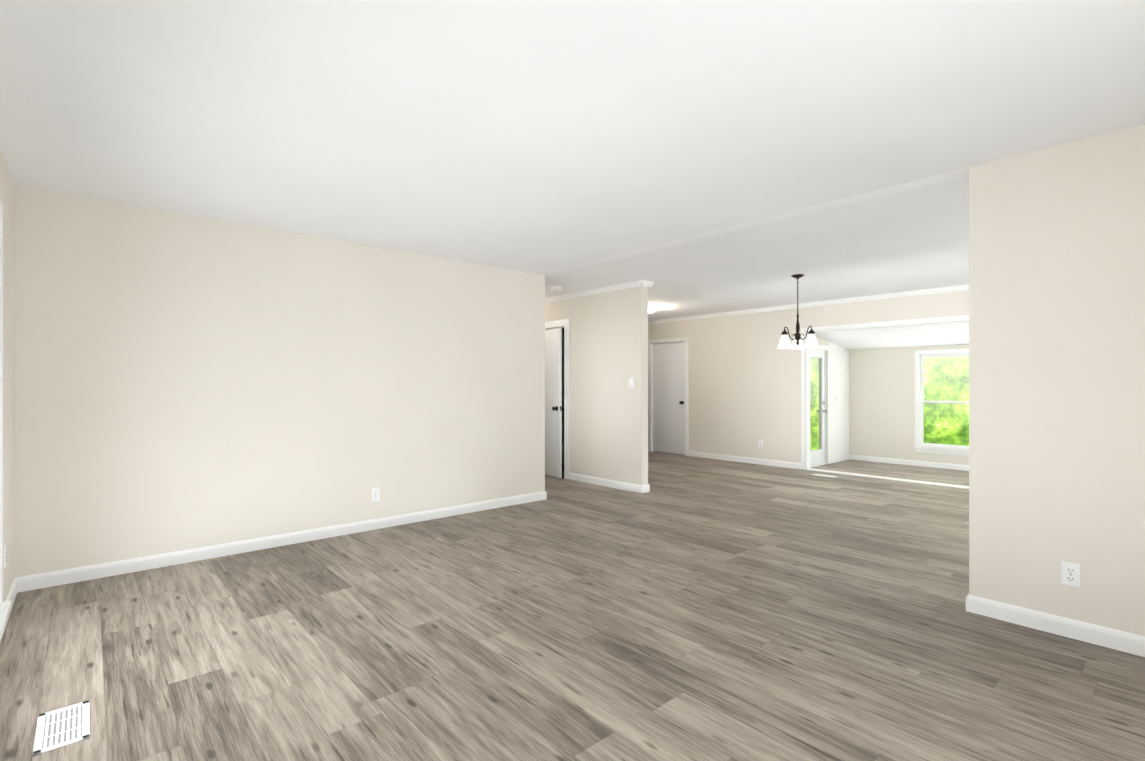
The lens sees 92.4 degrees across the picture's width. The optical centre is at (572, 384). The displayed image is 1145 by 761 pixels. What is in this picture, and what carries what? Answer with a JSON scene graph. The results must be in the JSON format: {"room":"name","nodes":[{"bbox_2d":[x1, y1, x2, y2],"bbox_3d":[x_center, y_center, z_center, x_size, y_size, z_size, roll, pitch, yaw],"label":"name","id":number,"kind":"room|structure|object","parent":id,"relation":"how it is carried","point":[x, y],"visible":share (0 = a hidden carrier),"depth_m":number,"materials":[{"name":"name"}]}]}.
{"room":"empty living room","nodes":[
{"label":"empty living room","id":0,"kind":"room"},
{"bbox_2d":[0,146,14,601],"bbox_3d":[-1.400,0.024,1.001,0.120,2.440,6.240,0,0,-41],"label":"wall","id":1,"kind":"structure","parent":0,"point":[7,191],"depth_m":3.04,"materials":[{"name":"beige paint"}]},
{"bbox_2d":[3,545,6,569],"bbox_3d":[-2.974,0.906,2.878,0.009,0.114,0.070,0,0,-41],"label":"outlet","id":2,"kind":"object","parent":1,"relation":"attached to","point":[4,557],"visible":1,"depth_m":2.85,"materials":[{"name":"white plastic"}]},
{"bbox_2d":[0,200,11,636],"bbox_3d":[-2.566,0.137,2.353,0.165,2.044,0.890,0,0,-41],"label":"living room window","id":3,"kind":"structure","parent":1,"relation":"in","point":[5,606],"depth_m":2.66,"materials":[{"name":"white paint"}]},
{"bbox_2d":[0,577,19,642],"bbox_3d":[-1.350,1.199,1.044,0.014,0.090,6.000,0,0,-41],"label":"baseboard","id":4,"kind":"structure","parent":1,"relation":"attached to","point":[15,587],"depth_m":3.11,"materials":[{"name":"white paint"}]},
{"bbox_2d":[14,185,544,577],"bbox_3d":[-1.906,0.028,4.638,4.180,2.440,0.120,0,0,-41],"label":"wall","id":5,"kind":"structure","parent":0,"point":[184,381],"depth_m":4.07,"materials":[{"name":"beige paint"}]},
{"bbox_2d":[20,491,546,591],"bbox_3d":[-1.810,1.203,4.652,4.044,0.090,0.044,0,0,-41],"label":"baseboard","id":6,"kind":"structure","parent":5,"relation":"attached to","point":[78,574],"depth_m":4.08,"materials":[{"name":"white paint"}]},
{"bbox_2d":[371,487,378,500],"bbox_3d":[-1.698,0.949,4.734,0.070,0.114,0.009,0,0,-41],"label":"outlet","id":7,"kind":"object","parent":5,"relation":"attached to","point":[374,494],"visible":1,"depth_m":4.73,"materials":[{"name":"white plastic"}]},
{"bbox_2d":[562,329,563,464],"bbox_3d":[-0.367,0.033,8.468,0.880,2.440,0.120,0,0,-41],"label":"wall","id":8,"kind":"structure","parent":0,"point":[563,396],"depth_m":8.59,"materials":[{"name":"beige paint"}]},
{"bbox_2d":[0,451,1144,760],"bbox_3d":[0.635,1.359,5.001,8.470,0.220,9.540,0,0,-41],"label":"floor","id":9,"kind":"structure","parent":0,"point":[696,609],"depth_m":2.61,"materials":[{"name":"laminate"}]},
{"bbox_2d":[32,700,89,755],"bbox_3d":[-1.851,1.242,1.996,0.145,0.006,0.300,0,0,-41],"label":"floor vent","id":10,"kind":"object","parent":9,"relation":"in","point":[62,727],"visible":1,"depth_m":1.98,"materials":[{"name":"white metal"}]},
{"bbox_2d":[812,474,837,477],"bbox_3d":[3.457,1.249,7.523,0.110,0.006,0.300,0,0,-41],"label":"floor vent","id":11,"kind":"object","parent":9,"relation":"in","point":[824,475],"visible":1,"depth_m":7.51,"materials":[{"name":"white metal"}]},
{"bbox_2d":[0,0,1144,320],"bbox_3d":[0.871,-1.249,5.213,9.100,0.123,9.540,0,0,-41],"label":"ceiling","id":12,"kind":"structure","parent":0,"point":[700,156],"depth_m":2.48,"materials":[{"name":"white paint"}]},
{"bbox_2d":[550,286,560,290],"bbox_3d":[-0.205,-1.168,6.731,0.136,0.042,0.136,0,0,-41],"label":"smoke detector","id":13,"kind":"object","parent":12,"relation":"attached to","point":[555,288],"visible":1,"depth_m":6.68,"materials":[{"name":"white plastic"}]},
{"bbox_2d":[648,306,655,312],"bbox_3d":[1.169,-1.144,8.439,0.240,0.086,0.240,0,0,-41],"label":"kitchen ceiling light","id":14,"kind":"object","parent":12,"relation":"attached to","point":[651,309],"visible":0.52,"depth_m":8.35,"materials":[{"name":"white glass"}]},
{"bbox_2d":[778,274,818,348],"bbox_3d":[2.470,-0.793,6.022,0.410,0.794,0.374,0,0,21],"label":"dining chandelier","id":15,"kind":"object","parent":12,"relation":"hanging from","point":[797,343],"visible":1,"depth_m":5.94,"materials":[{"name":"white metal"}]},
{"bbox_2d":[545,286,647,484],"bbox_3d":[-0.413,0.033,7.766,0.120,2.440,3.770,0,0,-41],"label":"wall","id":16,"kind":"structure","parent":0,"point":[608,405],"depth_m":6.71,"materials":[{"name":"beige paint"}]},
{"bbox_2d":[545,328,563,477],"bbox_3d":[-0.365,0.248,7.592,0.169,1.992,0.731,0,0,-35],"label":"hall door","id":17,"kind":"structure","parent":16,"relation":"in","point":[554,407],"depth_m":7.41,"materials":[{"name":"white paint"}]},
{"bbox_2d":[545,319,569,478],"bbox_3d":[-0.309,0.193,7.632,0.141,2.118,0.946,0,0,-41],"label":"door frame","id":18,"kind":"structure","parent":16,"relation":"attached to","point":[564,324],"depth_m":7.27,"materials":[{"name":"white paint"}]},
{"bbox_2d":[545,280,645,302],"bbox_3d":[-0.461,-1.160,7.691,0.052,0.056,3.822,0,0,-41],"label":"crown molding","id":19,"kind":"structure","parent":16,"relation":"attached to","point":[640,282],"depth_m":6.80,"materials":[{"name":"white paint"}]},
{"bbox_2d":[569,473,643,492],"bbox_3d":[0.379,1.206,6.767,0.014,0.090,1.254,0,0,-41],"label":"baseboard","id":20,"kind":"structure","parent":16,"relation":"attached to","point":[636,488],"depth_m":6.70,"materials":[{"name":"white paint"}]},
{"bbox_2d":[629,378,633,387],"bbox_3d":[0.683,-0.019,6.420,0.020,0.114,0.070,0,0,-41],"label":"light switch","id":21,"kind":"object","parent":16,"relation":"attached to","point":[631,382],"visible":1,"depth_m":6.42,"materials":[{"name":"white plastic"}]},
{"bbox_2d":[644,484,649,492],"bbox_3d":[0.585,1.206,6.736,0.014,0.090,0.934,0,0,-41],"label":"baseboard","id":22,"kind":"structure","parent":16,"relation":"attached to","point":[646,487],"depth_m":6.36,"materials":[{"name":"white paint"}]},
{"bbox_2d":[645,281,653,287],"bbox_3d":[0.604,-1.161,6.731,0.072,0.056,0.972,0,0,-41],"label":"crown molding","id":23,"kind":"structure","parent":16,"relation":"attached to","point":[648,283],"depth_m":6.36,"materials":[{"name":"white paint"}]},
{"bbox_2d":[648,290,968,462],"bbox_3d":[3.763,0.133,7.768,0.120,2.640,9.540,0,0,-41],"label":"wall","id":24,"kind":"structure","parent":0,"point":[744,384],"depth_m":8.65,"materials":[{"name":"beige paint"}]},
{"bbox_2d":[648,337,687,455],"bbox_3d":[1.771,0.212,10.005,0.141,2.087,0.904,0,0,-41],"label":"door frame","id":25,"kind":"structure","parent":24,"relation":"attached to","point":[651,343],"depth_m":10.25,"materials":[{"name":"white paint"}]},
{"bbox_2d":[653,342,684,454],"bbox_3d":[1.763,0.251,10.002,0.169,1.992,0.754,0,0,-41],"label":"door","id":26,"kind":"structure","parent":24,"relation":"in","point":[669,398],"depth_m":9.98,"materials":[{"name":"white paint"}]},
{"bbox_2d":[688,451,800,468],"bbox_3d":[2.703,1.209,8.865,0.014,0.090,2.030,0,0,-41],"label":"baseboard","id":27,"kind":"structure","parent":24,"relation":"attached to","point":[785,464],"depth_m":8.76,"materials":[{"name":"white paint"}]},
{"bbox_2d":[648,284,968,323],"bbox_3d":[3.698,-1.160,7.712,0.052,0.056,9.300,0,0,-41],"label":"crown molding","id":28,"kind":"structure","parent":24,"relation":"attached to","point":[767,309],"depth_m":7.80,"materials":[{"name":"white paint"}]},
{"bbox_2d":[801,314,968,469],"bbox_3d":[4.293,0.298,7.168,0.162,2.267,2.614,0,0,-41],"label":"door frame","id":29,"kind":"structure","parent":24,"relation":"attached to","point":[805,408],"depth_m":8.05,"materials":[{"name":"white paint"}]},
{"bbox_2d":[807,468,968,488],"bbox_3d":[4.296,1.246,7.170,0.140,0.013,2.464,0,0,-41],"label":"trim","id":30,"kind":"structure","parent":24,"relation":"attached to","point":[905,480],"depth_m":7.23,"materials":[{"name":"white paint"}]},
{"bbox_2d":[815,336,828,345],"bbox_3d":[4.215,0.135,9.649,3.050,2.640,0.120,0,0,-41],"label":"wall","id":31,"kind":"structure","parent":0,"point":[820,341],"depth_m":9.77,"materials":[{"name":"beige paint"}]},
{"bbox_2d":[810,350,826,464],"bbox_3d":[4.210,0.396,9.624,0.839,2.014,0.178,0,0,-41],"label":"door","id":32,"kind":"structure","parent":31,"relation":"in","point":[817,456],"depth_m":9.81,"materials":[{"name":"white paint"}]},
{"bbox_2d":[810,342,849,467],"bbox_3d":[4.548,0.316,9.929,1.939,2.241,0.141,0,0,-41],"label":"wall","id":33,"kind":"structure","parent":31,"relation":"attached to","point":[839,409],"depth_m":10.14,"materials":[{"name":"white paint"}]},
{"bbox_2d":[829,455,849,463],"bbox_3d":[4.964,1.391,10.220,0.890,0.090,0.014,0,0,-41],"label":"baseboard","id":34,"kind":"structure","parent":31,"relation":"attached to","point":[847,457],"depth_m":10.21,"materials":[{"name":"white paint"}]},
{"bbox_2d":[811,459,968,485],"bbox_3d":[5.381,1.493,8.329,3.050,0.120,3.640,0,0,-41],"label":"floor","id":35,"kind":"structure","parent":0,"point":[939,475],"depth_m":9.04,"materials":[{"name":"laminate"}]},
{"bbox_2d":[815,322,968,349],"bbox_3d":[5.381,-1.147,8.332,3.050,1.000,3.640,0,0,-41],"label":"ceiling","id":36,"kind":"structure","parent":0,"point":[946,334],"depth_m":9.07,"materials":[{"name":"white paint"}]},
{"bbox_2d":[850,345,968,464],"bbox_3d":[6.479,0.135,9.301,0.120,2.640,3.640,0,0,-41],"label":"wall","id":37,"kind":"structure","parent":0,"point":[882,403],"depth_m":10.04,"materials":[{"name":"beige paint"}]},
{"bbox_2d":[850,455,968,470],"bbox_3d":[6.428,1.389,9.255,0.014,0.090,3.400,0,0,-41],"label":"baseboard","id":38,"kind":"structure","parent":37,"relation":"attached to","point":[907,462],"depth_m":9.72,"materials":[{"name":"white paint"}]},
{"bbox_2d":[913,348,968,455],"bbox_3d":[6.389,0.297,9.368,0.165,1.784,0.980,0,0,-41],"label":"window","id":39,"kind":"structure","parent":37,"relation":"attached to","point":[920,444],"depth_m":9.55,"materials":[{"name":"white paint"}]},
{"bbox_2d":[969,124,1144,635],"bbox_3d":[2.935,0.025,2.257,0.120,2.440,2.140,0,0,-41],"label":"wall","id":40,"kind":"structure","parent":0,"point":[1056,355],"depth_m":2.74,"materials":[{"name":"beige paint"}]},
{"bbox_2d":[966,594,1144,656],"bbox_3d":[2.870,1.200,2.228,0.014,0.090,2.124,0,0,-41],"label":"baseboard","id":41,"kind":"structure","parent":40,"relation":"attached to","point":[1123,641],"depth_m":2.73,"materials":[{"name":"white paint"}]},
{"bbox_2d":[1061,561,1079,587],"bbox_3d":[2.453,0.936,2.704,0.009,0.114,0.070,0,0,-41],"label":"outlet","id":42,"kind":"object","parent":40,"relation":"attached to","point":[1070,574],"visible":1,"depth_m":2.70,"materials":[{"name":"white plastic"}]},
{"label":"outside","id":43,"kind":"structure","parent":0,"visible":0},
{"bbox_2d":[810,356,968,449],"bbox_3d":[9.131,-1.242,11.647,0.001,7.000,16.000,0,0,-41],"label":"foliage","id":44,"kind":"object","parent":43,"point":[957,418],"depth_m":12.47,"materials":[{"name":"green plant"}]}
]}

